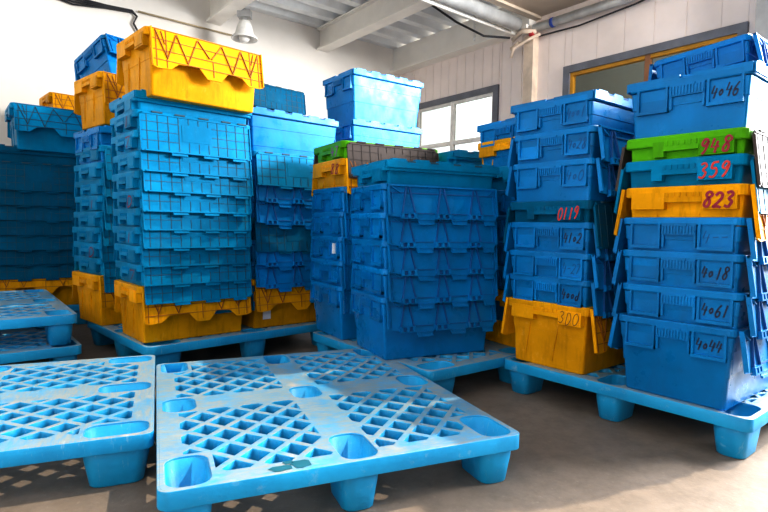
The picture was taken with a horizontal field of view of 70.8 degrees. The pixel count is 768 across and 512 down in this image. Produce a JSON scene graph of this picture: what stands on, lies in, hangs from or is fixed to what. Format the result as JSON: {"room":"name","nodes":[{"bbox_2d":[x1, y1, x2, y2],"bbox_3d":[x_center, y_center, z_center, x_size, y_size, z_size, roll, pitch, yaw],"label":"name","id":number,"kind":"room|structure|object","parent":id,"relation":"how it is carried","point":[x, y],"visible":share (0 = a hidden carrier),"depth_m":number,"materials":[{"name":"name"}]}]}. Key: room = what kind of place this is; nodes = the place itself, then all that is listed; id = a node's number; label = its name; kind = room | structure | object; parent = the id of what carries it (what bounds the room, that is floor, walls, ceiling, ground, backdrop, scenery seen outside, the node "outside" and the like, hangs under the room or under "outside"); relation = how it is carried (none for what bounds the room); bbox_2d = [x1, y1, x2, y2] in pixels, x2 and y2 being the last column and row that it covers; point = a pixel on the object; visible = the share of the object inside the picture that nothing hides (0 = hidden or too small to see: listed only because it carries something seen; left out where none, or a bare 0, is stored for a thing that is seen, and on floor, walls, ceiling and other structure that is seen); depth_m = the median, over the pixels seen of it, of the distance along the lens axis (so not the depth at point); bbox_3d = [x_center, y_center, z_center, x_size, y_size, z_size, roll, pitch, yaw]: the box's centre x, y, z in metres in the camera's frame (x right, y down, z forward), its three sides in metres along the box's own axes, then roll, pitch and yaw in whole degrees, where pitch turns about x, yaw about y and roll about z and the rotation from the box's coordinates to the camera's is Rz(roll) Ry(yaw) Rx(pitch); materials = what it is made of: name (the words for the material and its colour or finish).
{"room":"warehouse storage room","nodes":[
{"label":"warehouse storage room","id":0,"kind":"room"},
{"bbox_2d":[0,0,398,145],"bbox_3d":[-2.255,-1.433,6.286,6.500,3.590,0.200,-2,4,-38],"label":"wall","id":1,"kind":"structure","parent":0,"point":[41,41],"depth_m":5.75,"materials":[{"name":"white paint"}]},
{"bbox_2d":[245,0,501,48],"bbox_3d":[0.307,-2.780,2.663,6.500,0.100,8.500,-2,4,-38],"label":"ceiling","id":2,"kind":"structure","parent":0,"point":[426,22],"depth_m":6.77,"materials":[{"name":"white metal"}]},
{"bbox_2d":[316,0,438,51],"bbox_3d":[-0.131,-2.805,6.304,0.170,0.280,2.250,-2,4,-38],"label":"ceiling beam","id":3,"kind":"structure","parent":2,"relation":"attached to","point":[370,16],"depth_m":6.39,"materials":[{"name":"white metal"}]},
{"bbox_2d":[390,8,535,74],"bbox_3d":[0.907,-2.793,7.016,0.170,0.350,2.420,-2,4,-38],"label":"ceiling beam","id":4,"kind":"structure","parent":2,"relation":"attached to","point":[454,41],"depth_m":7.07,"materials":[{"name":"white metal"}]},
{"bbox_2d":[485,0,541,20],"bbox_3d":[0.414,-2.754,5.034,3.400,0.260,0.080,-2,4,-38],"label":"beam","id":5,"kind":"structure","parent":2,"relation":"attached to","point":[506,5],"depth_m":5.82,"materials":[{"name":"white metal"}]},
{"bbox_2d":[437,0,521,30],"bbox_3d":[0.172,-2.564,4.984,3.352,0.180,0.137,-2,4,-38],"label":"pipe","id":6,"kind":"object","parent":5,"relation":"attached to","point":[475,7],"visible":1,"depth_m":5.65,"materials":[{"name":"silver metal"}]},
{"bbox_2d":[0,323,767,511],"bbox_3d":[-0.012,0.710,1.793,16.000,0.100,15.500,1,3,0],"label":"floor","id":7,"kind":"structure","parent":0,"point":[568,457],"depth_m":1.65,"materials":[{"name":"concrete"}]},
{"bbox_2d":[0,327,81,363],"bbox_3d":[-2.241,0.489,2.787,1.000,0.152,1.200,-2,4,-39],"label":"pallet","id":8,"kind":"object","parent":7,"relation":"on","point":[20,344],"visible":0.5,"depth_m":2.61,"materials":[{"name":"blue plastic"}]},
{"bbox_2d":[0,289,76,345],"bbox_3d":[-2.257,0.336,2.792,1.000,0.152,1.200,-2,4,-39],"label":"pallet","id":9,"kind":"object","parent":8,"relation":"on","point":[38,308],"visible":1,"depth_m":2.65,"materials":[{"name":"blue plastic"}]},
{"bbox_2d":[67,304,86,323],"bbox_3d":[-2.477,0.397,4.332,1.200,0.152,1.000,-1,4,-36],"label":"pallet","id":10,"kind":"object","parent":7,"relation":"on","point":[75,307],"visible":0.02,"depth_m":3.92,"materials":[{"name":"blue plastic"}]},
{"bbox_2d":[0,277,78,304],"bbox_3d":[-2.484,0.199,3.918,0.614,0.290,0.488,-1,4,-35],"label":"tote","id":11,"kind":"object","parent":10,"relation":"on","point":[61,289],"visible":0.21,"depth_m":3.75,"materials":[{"name":"yellow plastic"}]},
{"bbox_2d":[0,264,73,280],"bbox_3d":[-2.490,0.090,3.913,0.614,0.285,0.488,-1,4,-35],"label":"tote","id":12,"kind":"object","parent":11,"relation":"on","point":[7,272],"visible":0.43,"depth_m":3.70,"materials":[{"name":"teal plastic"}]},
{"bbox_2d":[0,250,73,266],"bbox_3d":[-2.488,-0.006,3.905,0.614,0.285,0.488,-1,4,-36],"label":"tote","id":13,"kind":"object","parent":12,"relation":"on","point":[7,257],"visible":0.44,"depth_m":3.70,"materials":[{"name":"teal plastic"}]},
{"bbox_2d":[0,235,72,251],"bbox_3d":[-2.480,-0.106,3.899,0.614,0.285,0.488,-1,4,-35],"label":"tote","id":14,"kind":"object","parent":13,"relation":"on","point":[7,242],"visible":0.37,"depth_m":3.69,"materials":[{"name":"teal plastic"}]},
{"bbox_2d":[0,220,74,236],"bbox_3d":[-2.477,-0.206,3.896,0.614,0.285,0.488,-1,4,-36],"label":"tote","id":15,"kind":"object","parent":14,"relation":"on","point":[7,227],"visible":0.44,"depth_m":3.69,"materials":[{"name":"teal plastic"}]},
{"bbox_2d":[0,205,75,222],"bbox_3d":[-2.474,-0.306,3.893,0.614,0.285,0.488,-1,4,-36],"label":"tote","id":16,"kind":"object","parent":15,"relation":"on","point":[7,212],"visible":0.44,"depth_m":3.69,"materials":[{"name":"teal plastic"}]},
{"bbox_2d":[0,190,75,208],"bbox_3d":[-2.478,-0.405,3.881,0.614,0.285,0.488,-1,4,-35],"label":"tote","id":17,"kind":"object","parent":16,"relation":"on","point":[7,197],"visible":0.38,"depth_m":3.68,"materials":[{"name":"teal plastic"}]},
{"bbox_2d":[0,161,74,194],"bbox_3d":[-2.471,-0.505,3.882,0.614,0.285,0.488,-1,4,-35],"label":"tote","id":18,"kind":"object","parent":17,"relation":"on","point":[23,177],"visible":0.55,"depth_m":3.68,"materials":[{"name":"teal plastic"}]},
{"bbox_2d":[0,144,75,165],"bbox_3d":[-2.471,-0.604,3.870,0.614,0.303,0.419,-1,4,-36],"label":"tote","id":19,"kind":"object","parent":18,"relation":"on","point":[7,153],"visible":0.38,"depth_m":3.69,"materials":[{"name":"teal plastic"}]},
{"bbox_2d":[5,102,82,153],"bbox_3d":[-2.340,-0.877,3.885,0.614,0.300,0.488,-2,4,-39],"label":"tote","id":20,"kind":"object","parent":19,"relation":"on","point":[30,127],"visible":0.57,"depth_m":3.67,"materials":[{"name":"teal plastic"}]},
{"bbox_2d":[0,355,154,487],"bbox_3d":[-1.412,0.560,1.791,1.200,0.152,1.000,0,4,-23],"label":"pallet","id":21,"kind":"object","parent":7,"relation":"on","point":[101,411],"visible":1,"depth_m":1.70,"materials":[{"name":"blue plastic"}]},
{"bbox_2d":[87,321,320,374],"bbox_3d":[-1.056,0.475,3.383,1.200,0.152,1.000,-2,5,-44],"label":"pallet","id":22,"kind":"object","parent":7,"relation":"on","point":[252,341],"visible":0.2,"depth_m":2.97,"materials":[{"name":"blue plastic"}]},
{"bbox_2d":[72,271,121,325],"bbox_3d":[-1.579,0.240,3.419,0.488,0.295,0.614,4,4,42],"label":"tote","id":23,"kind":"object","parent":22,"relation":"on","point":[96,306],"visible":0.37,"depth_m":3.16,"materials":[{"name":"yellow plastic"}]},
{"bbox_2d":[74,255,116,292],"bbox_3d":[-1.565,0.137,3.420,0.488,0.285,0.614,4,4,42],"label":"tote","id":24,"kind":"object","parent":23,"relation":"on","point":[81,262],"visible":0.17,"depth_m":3.10,"materials":[{"name":"teal plastic"}]},
{"bbox_2d":[74,241,114,277],"bbox_3d":[-1.562,0.051,3.411,0.488,0.285,0.615,4,4,42],"label":"tote","id":25,"kind":"object","parent":24,"relation":"on","point":[92,248],"visible":0.23,"depth_m":3.09,"materials":[{"name":"teal plastic"}]},
{"bbox_2d":[72,227,114,274],"bbox_3d":[-1.563,-0.036,3.395,0.488,0.285,0.614,4,4,42],"label":"tote","id":26,"kind":"object","parent":25,"relation":"on","point":[84,234],"visible":0.22,"depth_m":3.08,"materials":[{"name":"teal plastic"}]},
{"bbox_2d":[74,212,113,245],"bbox_3d":[-1.551,-0.126,3.388,0.488,0.285,0.614,4,4,42],"label":"tote","id":27,"kind":"object","parent":26,"relation":"on","point":[82,219],"visible":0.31,"depth_m":3.06,"materials":[{"name":"teal plastic"}]},
{"bbox_2d":[75,196,112,229],"bbox_3d":[-1.541,-0.216,3.384,0.488,0.285,0.615,4,4,42],"label":"tote","id":28,"kind":"object","parent":27,"relation":"on","point":[85,203],"visible":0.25,"depth_m":3.06,"materials":[{"name":"teal plastic"}]},
{"bbox_2d":[75,179,112,213],"bbox_3d":[-1.532,-0.305,3.378,0.488,0.285,0.614,4,4,42],"label":"tote","id":29,"kind":"object","parent":28,"relation":"on","point":[94,186],"visible":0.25,"depth_m":3.06,"materials":[{"name":"teal plastic"}]},
{"bbox_2d":[74,162,112,197],"bbox_3d":[-1.534,-0.400,3.362,0.488,0.285,0.614,4,4,42],"label":"tote","id":30,"kind":"object","parent":29,"relation":"on","point":[97,170],"visible":0.27,"depth_m":3.06,"materials":[{"name":"teal plastic"}]},
{"bbox_2d":[75,145,111,179],"bbox_3d":[-1.522,-0.494,3.357,0.488,0.285,0.614,4,4,42],"label":"tote","id":31,"kind":"object","parent":30,"relation":"on","point":[94,155],"visible":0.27,"depth_m":3.02,"materials":[{"name":"teal plastic"}]},
{"bbox_2d":[73,125,111,164],"bbox_3d":[-1.521,-0.595,3.346,0.419,0.303,0.613,4,4,42],"label":"tote","id":32,"kind":"object","parent":31,"relation":"on","point":[98,135],"visible":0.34,"depth_m":3.06,"materials":[{"name":"blue plastic"}]},
{"bbox_2d":[74,71,124,129],"bbox_3d":[-1.532,-0.908,3.362,0.488,0.285,0.614,4,4,42],"label":"tote","id":33,"kind":"object","parent":32,"relation":"on","point":[93,93],"visible":0.41,"depth_m":3.09,"materials":[{"name":"yellow plastic"}]},
{"bbox_2d":[114,279,250,342],"bbox_3d":[-1.109,0.276,2.981,0.614,0.290,0.488,-2,4,-42],"label":"tote","id":34,"kind":"object","parent":22,"relation":"on","point":[145,323],"visible":0.63,"depth_m":2.81,"materials":[{"name":"yellow plastic"}]},
{"bbox_2d":[115,260,251,313],"bbox_3d":[-1.100,0.168,2.974,0.615,0.285,0.488,-2,4,-42],"label":"tote","id":35,"kind":"object","parent":34,"relation":"on","point":[165,294],"visible":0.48,"depth_m":2.78,"materials":[{"name":"teal plastic"}]},
{"bbox_2d":[114,243,251,287],"bbox_3d":[-1.097,0.076,2.958,0.614,0.285,0.488,-2,4,-42],"label":"tote","id":36,"kind":"object","parent":35,"relation":"on","point":[152,276],"visible":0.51,"depth_m":2.75,"materials":[{"name":"teal plastic"}]},
{"bbox_2d":[113,226,250,283],"bbox_3d":[-1.102,-0.015,2.947,0.615,0.285,0.488,-2,4,-42],"label":"tote","id":37,"kind":"object","parent":36,"relation":"on","point":[122,234],"visible":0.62,"depth_m":2.75,"materials":[{"name":"teal plastic"}]},
{"bbox_2d":[113,208,251,250],"bbox_3d":[-1.093,-0.105,2.937,0.614,0.285,0.488,-2,4,-42],"label":"tote","id":38,"kind":"object","parent":37,"relation":"on","point":[131,217],"visible":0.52,"depth_m":2.73,"materials":[{"name":"teal plastic"}]},
{"bbox_2d":[112,190,251,233],"bbox_3d":[-1.093,-0.192,2.930,0.615,0.285,0.488,-2,4,-43],"label":"tote","id":39,"kind":"object","parent":38,"relation":"on","point":[152,221],"visible":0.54,"depth_m":2.73,"materials":[{"name":"teal plastic"}]},
{"bbox_2d":[112,171,251,216],"bbox_3d":[-1.087,-0.281,2.912,0.614,0.285,0.488,-2,4,-42],"label":"tote","id":40,"kind":"object","parent":39,"relation":"on","point":[132,180],"visible":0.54,"depth_m":2.70,"materials":[{"name":"teal plastic"}]},
{"bbox_2d":[113,150,253,198],"bbox_3d":[-1.075,-0.376,2.903,0.614,0.285,0.488,-2,4,-42],"label":"tote","id":41,"kind":"object","parent":40,"relation":"on","point":[152,181],"visible":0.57,"depth_m":2.70,"materials":[{"name":"teal plastic"}]},
{"bbox_2d":[111,130,251,180],"bbox_3d":[-1.081,-0.470,2.887,0.615,0.285,0.488,-2,4,-42],"label":"tote","id":42,"kind":"object","parent":41,"relation":"on","point":[152,161],"visible":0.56,"depth_m":2.69,"materials":[{"name":"teal plastic"}]},
{"bbox_2d":[110,109,251,173],"bbox_3d":[-1.077,-0.564,2.871,0.615,0.285,0.488,-2,4,-42],"label":"tote","id":43,"kind":"object","parent":42,"relation":"on","point":[178,135],"visible":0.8,"depth_m":2.68,"materials":[{"name":"teal plastic"}]},
{"bbox_2d":[109,89,251,124],"bbox_3d":[-1.070,-0.646,2.862,0.614,0.303,0.419,-2,4,-42],"label":"tote","id":44,"kind":"object","parent":43,"relation":"on","point":[135,99],"visible":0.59,"depth_m":2.66,"materials":[{"name":"teal plastic"}]},
{"bbox_2d":[116,25,263,113],"bbox_3d":[-0.998,-0.908,2.788,0.614,0.300,0.488,-2,5,-44],"label":"tote","id":45,"kind":"object","parent":44,"relation":"on","point":[170,66],"visible":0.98,"depth_m":2.62,"materials":[{"name":"yellow plastic"}]},
{"bbox_2d":[242,279,315,327],"bbox_3d":[-0.654,0.259,3.409,0.614,0.290,0.488,-2,4,-40],"label":"tote","id":46,"kind":"object","parent":22,"relation":"on","point":[273,307],"visible":0.3,"depth_m":3.19,"materials":[{"name":"yellow plastic"}]},
{"bbox_2d":[250,262,310,310],"bbox_3d":[-0.652,0.159,3.399,0.613,0.285,0.490,-2,4,-41],"label":"tote","id":47,"kind":"object","parent":46,"relation":"on","point":[267,277],"visible":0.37,"depth_m":3.13,"materials":[{"name":"blue plastic"}]},
{"bbox_2d":[250,240,310,270],"bbox_3d":[-0.652,0.034,3.391,0.613,0.285,0.490,-2,4,-41],"label":"tote","id":48,"kind":"object","parent":47,"relation":"on","point":[284,262],"visible":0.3,"depth_m":3.13,"materials":[{"name":"blue plastic"}]},
{"bbox_2d":[251,218,310,253],"bbox_3d":[-0.651,-0.091,3.386,0.614,0.285,0.488,-2,4,-40],"label":"tote","id":49,"kind":"object","parent":48,"relation":"on","point":[269,238],"visible":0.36,"depth_m":3.13,"materials":[{"name":"teal plastic"}]},
{"bbox_2d":[251,197,311,229],"bbox_3d":[-0.650,-0.206,3.384,0.613,0.285,0.490,-2,4,-41],"label":"tote","id":50,"kind":"object","parent":49,"relation":"on","point":[268,213],"visible":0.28,"depth_m":3.13,"materials":[{"name":"blue plastic"}]},
{"bbox_2d":[252,175,312,208],"bbox_3d":[-0.648,-0.330,3.376,0.613,0.285,0.490,-2,4,-40],"label":"tote","id":51,"kind":"object","parent":50,"relation":"on","point":[285,198],"visible":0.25,"depth_m":3.12,"materials":[{"name":"blue plastic"}]},
{"bbox_2d":[251,150,313,190],"bbox_3d":[-0.642,-0.467,3.369,0.614,0.285,0.488,-2,4,-41],"label":"tote","id":52,"kind":"object","parent":51,"relation":"on","point":[286,171],"visible":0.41,"depth_m":3.12,"materials":[{"name":"teal plastic"}]},
{"bbox_2d":[246,106,338,168],"bbox_3d":[-0.647,-0.681,3.349,0.613,0.343,0.419,-2,4,-41],"label":"tote","id":53,"kind":"object","parent":52,"relation":"on","point":[275,131],"visible":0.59,"depth_m":3.17,"materials":[{"name":"blue plastic"}]},
{"bbox_2d":[156,348,518,511],"bbox_3d":[-0.283,0.569,1.959,1.000,0.153,1.200,0,4,-23],"label":"pallet","id":54,"kind":"object","parent":7,"relation":"on","point":[228,429],"visible":0.99,"depth_m":1.63,"materials":[{"name":"blue plastic"}]},
{"bbox_2d":[313,331,515,392],"bbox_3d":[0.366,0.520,3.019,1.200,0.152,1.000,-1,4,-37],"label":"pallet","id":55,"kind":"object","parent":7,"relation":"on","point":[442,370],"visible":0.16,"depth_m":2.50,"materials":[{"name":"blue plastic"}]},
{"bbox_2d":[310,279,356,339],"bbox_3d":[-0.072,0.287,3.120,0.613,0.287,0.490,-1,4,-30],"label":"tote","id":56,"kind":"object","parent":55,"relation":"on","point":[331,302],"visible":0.36,"depth_m":2.89,"materials":[{"name":"blue plastic"}]},
{"bbox_2d":[310,257,351,289],"bbox_3d":[-0.070,0.156,3.111,0.613,0.285,0.490,-1,4,-30],"label":"tote","id":57,"kind":"object","parent":56,"relation":"on","point":[333,272],"visible":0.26,"depth_m":2.88,"materials":[{"name":"blue plastic"}]},
{"bbox_2d":[310,235,351,264],"bbox_3d":[-0.069,0.028,3.108,0.613,0.285,0.490,-1,4,-29],"label":"tote","id":58,"kind":"object","parent":57,"relation":"on","point":[324,247],"visible":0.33,"depth_m":2.88,"materials":[{"name":"blue plastic"}]},
{"bbox_2d":[311,212,350,242],"bbox_3d":[-0.064,-0.100,3.100,0.613,0.285,0.490,-1,4,-30],"label":"tote","id":59,"kind":"object","parent":58,"relation":"on","point":[322,223],"visible":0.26,"depth_m":2.88,"materials":[{"name":"blue plastic"}]},
{"bbox_2d":[312,187,350,217],"bbox_3d":[-0.057,-0.231,3.100,0.613,0.285,0.490,-1,4,-30],"label":"tote","id":60,"kind":"object","parent":59,"relation":"on","point":[335,199],"visible":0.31,"depth_m":2.88,"materials":[{"name":"blue plastic"}]},
{"bbox_2d":[311,158,367,196],"bbox_3d":[-0.055,-0.374,3.080,0.615,0.285,0.488,-1,4,-30],"label":"tote","id":61,"kind":"object","parent":60,"relation":"on","point":[333,173],"visible":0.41,"depth_m":2.87,"materials":[{"name":"yellow plastic"}]},
{"bbox_2d":[314,140,438,177],"bbox_3d":[-0.051,-0.466,3.086,0.615,0.285,0.488,-1,4,-30],"label":"tote","id":62,"kind":"object","parent":61,"relation":"on","point":[360,152],"visible":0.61,"depth_m":2.85,"materials":[{"name":"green plastic"}]},
{"bbox_2d":[350,288,496,359],"bbox_3d":[0.181,0.315,2.692,0.613,0.288,0.490,-1,4,-24],"label":"tote","id":63,"kind":"object","parent":55,"relation":"on","point":[386,329],"visible":0.78,"depth_m":2.50,"materials":[{"name":"blue plastic"}]},
{"bbox_2d":[350,263,497,308],"bbox_3d":[0.186,0.187,2.682,0.613,0.285,0.490,-1,4,-25],"label":"tote","id":64,"kind":"object","parent":63,"relation":"on","point":[374,280],"visible":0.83,"depth_m":2.47,"materials":[{"name":"blue plastic"}]},
{"bbox_2d":[350,238,497,280],"bbox_3d":[0.186,0.062,2.680,0.613,0.285,0.490,-1,4,-24],"label":"tote","id":65,"kind":"object","parent":64,"relation":"on","point":[403,261],"visible":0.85,"depth_m":2.47,"materials":[{"name":"blue plastic"}]},
{"bbox_2d":[350,213,497,252],"bbox_3d":[0.182,-0.062,2.670,0.613,0.285,0.490,0,4,-24],"label":"tote","id":66,"kind":"object","parent":65,"relation":"on","point":[404,233],"visible":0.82,"depth_m":2.46,"materials":[{"name":"blue plastic"}]},
{"bbox_2d":[350,183,498,225],"bbox_3d":[0.184,-0.188,2.661,0.613,0.285,0.490,-1,4,-25],"label":"tote","id":67,"kind":"object","parent":66,"relation":"on","point":[423,203],"visible":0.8,"depth_m":2.45,"materials":[{"name":"blue plastic"}]},
{"bbox_2d":[351,158,498,188],"bbox_3d":[0.193,-0.290,2.654,0.614,0.303,0.419,-1,4,-25],"label":"tote","id":68,"kind":"object","parent":67,"relation":"on","point":[392,170],"visible":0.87,"depth_m":2.46,"materials":[{"name":"teal plastic"}]},
{"bbox_2d":[505,356,767,458],"bbox_3d":[1.330,0.566,2.512,1.200,0.152,1.000,-2,4,-40],"label":"pallet","id":69,"kind":"object","parent":7,"relation":"on","point":[737,428],"visible":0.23,"depth_m":2.03,"materials":[{"name":"blue plastic"}]},
{"bbox_2d":[501,297,624,374],"bbox_3d":[0.925,0.338,2.532,0.615,0.287,0.488,-2,4,-39],"label":"tote","id":70,"kind":"object","parent":69,"relation":"on","point":[575,340],"visible":0.57,"depth_m":2.33,"materials":[{"name":"yellow plastic"}]},
{"bbox_2d":[502,273,614,317],"bbox_3d":[0.930,0.226,2.528,0.613,0.285,0.490,-2,4,-38],"label":"tote","id":71,"kind":"object","parent":70,"relation":"on","point":[572,293],"visible":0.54,"depth_m":2.28,"materials":[{"name":"blue plastic"}]},
{"bbox_2d":[503,249,616,294],"bbox_3d":[0.929,0.116,2.519,0.613,0.285,0.490,-2,4,-38],"label":"tote","id":72,"kind":"object","parent":71,"relation":"on","point":[560,265],"visible":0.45,"depth_m":2.27,"materials":[{"name":"blue plastic"}]},
{"bbox_2d":[504,222,616,261],"bbox_3d":[0.932,-0.010,2.512,0.613,0.285,0.490,-2,4,-38],"label":"tote","id":73,"kind":"object","parent":72,"relation":"on","point":[570,237],"visible":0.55,"depth_m":2.29,"materials":[{"name":"blue plastic"}]},
{"bbox_2d":[503,200,616,248],"bbox_3d":[0.926,-0.099,2.502,0.615,0.285,0.488,-2,4,-38],"label":"tote","id":74,"kind":"object","parent":73,"relation":"on","point":[601,213],"visible":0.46,"depth_m":2.23,"materials":[{"name":"teal plastic"}]},
{"bbox_2d":[505,157,618,201],"bbox_3d":[0.936,-0.268,2.496,0.613,0.285,0.490,-2,4,-38],"label":"tote","id":75,"kind":"object","parent":74,"relation":"on","point":[570,179],"visible":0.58,"depth_m":2.26,"materials":[{"name":"blue plastic"}]},
{"bbox_2d":[507,125,634,167],"bbox_3d":[0.941,-0.396,2.487,0.613,0.285,0.490,-2,4,-38],"label":"tote","id":76,"kind":"object","parent":75,"relation":"on","point":[576,142],"visible":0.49,"depth_m":2.24,"materials":[{"name":"blue plastic"}]},
{"bbox_2d":[511,89,634,142],"bbox_3d":[0.935,-0.530,2.478,0.613,0.303,0.419,-2,4,-38],"label":"tote","id":77,"kind":"object","parent":76,"relation":"on","point":[597,106],"visible":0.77,"depth_m":2.25,"materials":[{"name":"blue plastic"}]},
{"bbox_2d":[608,312,767,410],"bbox_3d":[1.252,0.368,2.118,0.613,0.285,0.490,-2,4,-39],"label":"tote","id":78,"kind":"object","parent":69,"relation":"on","point":[687,362],"visible":0.77,"depth_m":1.91,"materials":[{"name":"blue plastic"}]},
{"bbox_2d":[612,281,767,374],"bbox_3d":[1.261,0.246,2.105,0.613,0.285,0.490,-2,4,-40],"label":"tote","id":79,"kind":"object","parent":78,"relation":"on","point":[721,309],"visible":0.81,"depth_m":1.86,"materials":[{"name":"blue plastic"}]},
{"bbox_2d":[612,249,767,305],"bbox_3d":[1.259,0.120,2.101,0.613,0.285,0.490,-2,4,-40],"label":"tote","id":80,"kind":"object","parent":79,"relation":"on","point":[704,271],"visible":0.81,"depth_m":1.86,"materials":[{"name":"blue plastic"}]},
{"bbox_2d":[613,217,767,267],"bbox_3d":[1.263,-0.001,2.096,0.613,0.285,0.490,-2,4,-39],"label":"tote","id":81,"kind":"object","parent":80,"relation":"on","point":[720,235],"visible":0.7,"depth_m":1.86,"materials":[{"name":"blue plastic"}]},
{"bbox_2d":[614,183,767,241],"bbox_3d":[1.265,-0.109,2.080,0.615,0.285,0.488,-2,4,-39],"label":"tote","id":82,"kind":"object","parent":81,"relation":"on","point":[718,200],"visible":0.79,"depth_m":1.85,"materials":[{"name":"yellow plastic"}]},
{"bbox_2d":[614,153,767,214],"bbox_3d":[1.262,-0.206,2.080,0.615,0.285,0.488,-2,4,-39],"label":"tote","id":83,"kind":"object","parent":82,"relation":"on","point":[738,168],"visible":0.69,"depth_m":1.85,"materials":[{"name":"teal plastic"}]},
{"bbox_2d":[615,127,767,191],"bbox_3d":[1.264,-0.290,2.076,0.615,0.285,0.488,-2,4,-39],"label":"tote","id":84,"kind":"object","parent":83,"relation":"on","point":[748,140],"visible":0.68,"depth_m":1.82,"materials":[{"name":"green plastic"}]},
{"bbox_2d":[627,60,767,138],"bbox_3d":[1.270,-0.472,2.061,0.613,0.343,0.419,-2,4,-39],"label":"tote","id":85,"kind":"object","parent":84,"relation":"on","point":[735,95],"visible":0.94,"depth_m":1.83,"materials":[{"name":"blue plastic"}]},
{"bbox_3d":[1.629,0.376,2.676,0.613,0.218,0.419,-2,4,-39],"label":"tote","id":86,"kind":"object","parent":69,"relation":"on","visible":0},
{"bbox_3d":[1.644,0.111,2.667,0.613,0.303,0.419,-2,4,-40],"label":"tote","id":87,"kind":"object","parent":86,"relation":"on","visible":0},
{"bbox_3d":[1.645,-0.194,2.647,0.613,0.303,0.419,-2,4,-39],"label":"tote","id":88,"kind":"object","parent":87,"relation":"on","visible":0},
{"bbox_3d":[1.648,-0.496,2.624,0.613,0.303,0.419,-2,4,-39],"label":"tote","id":89,"kind":"object","parent":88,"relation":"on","visible":0},
{"bbox_2d":[648,32,767,80],"bbox_3d":[1.649,-0.800,2.616,0.613,0.317,0.488,-2,4,-40],"label":"tote","id":90,"kind":"object","parent":89,"relation":"on","point":[745,47],"visible":0.27,"depth_m":2.38,"materials":[{"name":"blue plastic"}]},
{"bbox_3d":[-1.795,0.346,3.971,0.419,0.318,0.613,4,5,45],"label":"tote","id":91,"kind":"object","parent":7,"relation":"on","visible":0},
{"bbox_3d":[-1.795,0.039,3.955,0.419,0.303,0.613,4,5,44],"label":"tote","id":92,"kind":"object","parent":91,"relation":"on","visible":0},
{"bbox_3d":[-1.790,-0.260,3.932,0.419,0.303,0.613,4,5,44],"label":"tote","id":93,"kind":"object","parent":92,"relation":"on","visible":0},
{"bbox_3d":[-1.780,-0.580,3.914,0.419,0.303,0.613,4,5,45],"label":"tote","id":94,"kind":"object","parent":93,"relation":"on","visible":0},
{"bbox_3d":[-1.770,-0.914,3.901,0.419,0.343,0.613,4,5,45],"label":"tote","id":95,"kind":"object","parent":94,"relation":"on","visible":0},
{"bbox_2d":[74,33,123,80],"bbox_3d":[-1.798,-1.280,3.863,0.494,0.388,0.613,3,4,34],"label":"tote","id":96,"kind":"object","parent":95,"relation":"on","point":[101,55],"visible":0.23,"depth_m":3.57,"materials":[{"name":"blue plastic"}]},
{"bbox_3d":[-1.044,0.324,4.570,0.613,0.318,0.419,-2,5,-44],"label":"tote","id":97,"kind":"object","parent":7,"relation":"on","visible":0},
{"bbox_3d":[-1.046,0.018,4.546,0.613,0.303,0.419,-2,5,-44],"label":"tote","id":98,"kind":"object","parent":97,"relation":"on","visible":0},
{"bbox_3d":[-1.040,-0.282,4.528,0.613,0.303,0.419,-2,5,-44],"label":"tote","id":99,"kind":"object","parent":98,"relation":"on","visible":0},
{"bbox_3d":[-1.030,-0.582,4.521,0.613,0.303,0.419,-2,5,-44],"label":"tote","id":100,"kind":"object","parent":99,"relation":"on","visible":0},
{"bbox_3d":[-1.020,-0.924,4.501,0.613,0.343,0.419,-2,5,-44],"label":"tote","id":101,"kind":"object","parent":100,"relation":"on","visible":0},
{"bbox_2d":[253,83,305,114],"bbox_3d":[-1.020,-1.231,4.483,0.614,0.285,0.488,-2,5,-44],"label":"tote","id":102,"kind":"object","parent":101,"relation":"on","point":[270,97],"visible":0.38,"depth_m":4.35,"materials":[{"name":"teal plastic"}]},
{"bbox_3d":[-0.104,0.439,3.975,0.614,0.190,0.405,-1,4,-35],"label":"tote","id":103,"kind":"object","parent":7,"relation":"on","visible":0},
{"bbox_3d":[-0.102,0.175,3.963,0.613,0.318,0.419,-1,4,-36],"label":"tote","id":104,"kind":"object","parent":103,"relation":"on","visible":0},
{"bbox_3d":[-0.093,-0.132,3.952,0.613,0.303,0.419,-1,4,-36],"label":"tote","id":105,"kind":"object","parent":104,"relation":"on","visible":0},
{"bbox_3d":[-0.091,-0.432,3.934,0.613,0.303,0.419,-1,4,-35],"label":"tote","id":106,"kind":"object","parent":105,"relation":"on","visible":0},
{"bbox_2d":[335,118,422,146],"bbox_3d":[-0.086,-0.758,3.915,0.613,0.343,0.419,-1,4,-36],"label":"tote","id":107,"kind":"object","parent":106,"relation":"on","point":[356,129],"visible":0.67,"depth_m":3.71,"materials":[{"name":"blue plastic"}]},
{"bbox_2d":[323,68,423,126],"bbox_3d":[-0.081,-1.087,3.894,0.613,0.343,0.419,-1,4,-36],"label":"tote","id":108,"kind":"object","parent":107,"relation":"on","point":[355,93],"visible":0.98,"depth_m":3.72,"materials":[{"name":"blue plastic"}]},
{"bbox_2d":[399,0,756,120],"bbox_3d":[1.887,-1.226,6.095,0.160,3.340,5.250,-2,4,-38],"label":"wall","id":109,"kind":"structure","parent":0,"point":[647,22],"depth_m":5.77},
{"bbox_2d":[416,84,499,152],"bbox_3d":[0.916,-1.407,7.220,0.085,1.440,1.565,-2,4,-38],"label":"window","id":110,"kind":"structure","parent":109,"relation":"in","point":[450,123],"depth_m":7.13,"materials":[{"name":"white glass"}]},
{"bbox_2d":[562,21,748,98],"bbox_3d":[2.496,-1.271,5.220,0.085,1.450,1.740,-2,4,-38],"label":"window","id":111,"kind":"structure","parent":109,"relation":"in","point":[613,73],"depth_m":5.31,"materials":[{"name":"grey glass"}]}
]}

